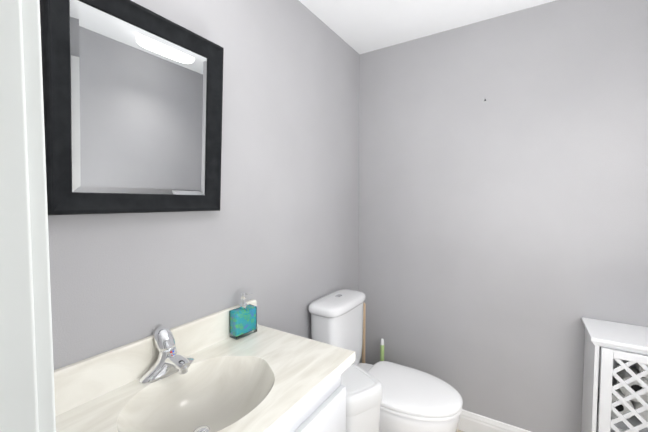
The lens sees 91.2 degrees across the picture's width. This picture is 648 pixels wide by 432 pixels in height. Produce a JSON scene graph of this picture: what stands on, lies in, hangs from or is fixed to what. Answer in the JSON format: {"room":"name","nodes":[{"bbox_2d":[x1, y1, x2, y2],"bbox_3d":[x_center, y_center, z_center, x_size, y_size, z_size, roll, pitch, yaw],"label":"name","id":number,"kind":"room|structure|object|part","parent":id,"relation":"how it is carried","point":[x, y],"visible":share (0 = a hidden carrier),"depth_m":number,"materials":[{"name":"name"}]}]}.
{"room":"bathroom","nodes":[
{"label":"bathroom","id":0,"kind":"room"},
{"bbox_2d":[48,0,359,369],"bbox_3d":[-0.322,0.115,1.460,0.110,2.400,2.170,2,3,32],"label":"wall","id":1,"kind":"structure","parent":0,"point":[277,235],"depth_m":1.35,"materials":[{"name":"paint"}]},
{"bbox_2d":[40,0,223,214],"bbox_3d":[-0.521,-0.305,0.957,0.031,0.590,0.510,5,5,32],"label":"mirror","id":2,"kind":"object","parent":1,"relation":"attached to","point":[132,96],"visible":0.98,"depth_m":0.90,"materials":[{"name":"clear glass"}]},
{"bbox_3d":[-0.528,-0.306,0.962,0.012,0.570,0.490,5,5,32],"label":"glass","id":3,"kind":"part","parent":2,"relation":"part of","materials":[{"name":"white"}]},
{"bbox_2d":[54,299,257,415],"bbox_3d":[-0.540,0.434,0.999,0.028,0.107,0.906,2,3,32],"label":"backsplash","id":4,"kind":"structure","parent":1,"relation":"attached to","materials":[{"name":"stone"}]},
{"bbox_2d":[299,0,555,53],"bbox_3d":[0.063,-1.085,0.279,1.970,0.100,3.660,2,3,32],"label":"ceiling","id":5,"kind":"structure","parent":0,"point":[361,26],"depth_m":1.74,"materials":[{"name":"paint"}]},
{"bbox_2d":[359,0,647,431],"bbox_3d":[1.015,0.098,1.831,1.970,2.400,0.110,2,3,32],"label":"wall","id":6,"kind":"structure","parent":0,"point":[503,238],"depth_m":1.76,"materials":[{"name":"paint"}]},
{"bbox_2d":[458,409,530,431],"bbox_3d":[0.981,1.238,1.827,1.750,0.124,0.016,2,3,32],"label":"baseboard","id":7,"kind":"structure","parent":6,"relation":"attached to","point":[471,422],"depth_m":1.86,"materials":[{"name":"paint"}]},
{"bbox_3d":[0.063,1.413,0.389,1.970,0.100,3.660,2,3,32],"label":"floor","id":8,"kind":"structure","parent":0,"visible":0},
{"bbox_2d":[54,299,354,431],"bbox_3d":[-0.342,0.849,0.891,0.498,0.984,0.906,2,3,32],"label":"bathroom vanity","id":9,"kind":"object","parent":8,"relation":"on","point":[207,373],"visible":1,"depth_m":0.96,"materials":[{"name":"stone"}]},
{"bbox_2d":[139,326,193,384],"bbox_3d":[-0.468,0.419,0.980,0.139,0.133,0.174,2,3,32],"label":"faucet","id":10,"kind":"object","parent":9,"relation":"on","point":[164,355],"depth_m":0.98,"materials":[{"name":"silver metal"}]},
{"bbox_2d":[229,292,256,339],"bbox_3d":[-0.321,0.388,1.264,0.048,0.170,0.102,2,3,38],"label":"soap dispenser","id":11,"kind":"object","parent":9,"relation":"on","point":[242,320],"visible":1,"depth_m":1.24,"materials":[{"name":"teal glass"}]},
{"bbox_2d":[341,363,381,431],"bbox_3d":[0.111,1.016,1.423,0.220,0.600,0.256,-2,3,-33],"label":"waste bin","id":12,"kind":"object","parent":8,"relation":"on","point":[363,394],"visible":0.6,"depth_m":1.32,"materials":[{"name":"plastic"}]},
{"bbox_2d":[362,303,365,362],"bbox_3d":[0.273,0.937,2.185,0.132,0.691,0.132,2,3,32],"label":"plunger","id":13,"kind":"object","parent":8,"relation":"on","point":[364,331],"visible":0.15,"depth_m":2.17,"materials":[{"name":"brown wood"}]},
{"bbox_2d":[380,338,383,360],"bbox_3d":[0.387,1.051,2.121,0.096,0.470,0.096,2,3,32],"label":"toilet brush","id":14,"kind":"object","parent":8,"relation":"on","point":[382,350],"visible":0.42,"depth_m":2.10,"materials":[{"name":"plastic"}]},
{"bbox_2d":[308,289,462,431],"bbox_3d":[0.321,0.883,1.690,0.771,0.844,0.415,2,3,32],"label":"toilet","id":15,"kind":"object","parent":8,"relation":"on","point":[414,400],"visible":0.75,"depth_m":1.63,"materials":[{"name":"ceramic"}]},
{"bbox_3d":[0.438,0.885,1.616,0.496,0.048,0.388,2,3,32],"label":"seat","id":16,"kind":"part","parent":15,"relation":"part of","materials":[{"name":"plastic"}]},
{"bbox_2d":[581,317,647,431],"bbox_3d":[1.419,0.919,1.371,0.472,0.800,0.287,2,3,32],"label":"base cabinet","id":17,"kind":"object","parent":8,"relation":"on","point":[615,386],"visible":1,"depth_m":1.36,"materials":[{"name":"wood"}]},
{"bbox_3d":[1.421,0.546,1.357,0.469,0.022,0.282,2,3,32],"label":"moulding","id":18,"kind":"part","parent":17,"relation":"part of","materials":[{"name":"white wood"}]},
{"bbox_3d":[1.348,0.918,1.258,0.400,0.709,0.018,2,3,32],"label":"door frame","id":19,"kind":"part","parent":17,"relation":"part of","materials":[{"name":"white wood"}]},
{"bbox_3d":[-0.090,0.175,0.094,1.750,2.400,0.110,2,3,32],"label":"wall","id":20,"kind":"structure","parent":0,"visible":0},
{"bbox_2d":[0,0,55,431],"bbox_3d":[0.090,0.322,-0.014,0.960,2.115,0.142,2,3,32],"label":"door frame","id":21,"kind":"structure","parent":20,"relation":"attached to","point":[27,397],"depth_m":0.24,"materials":[{"name":"paint"}]}
]}

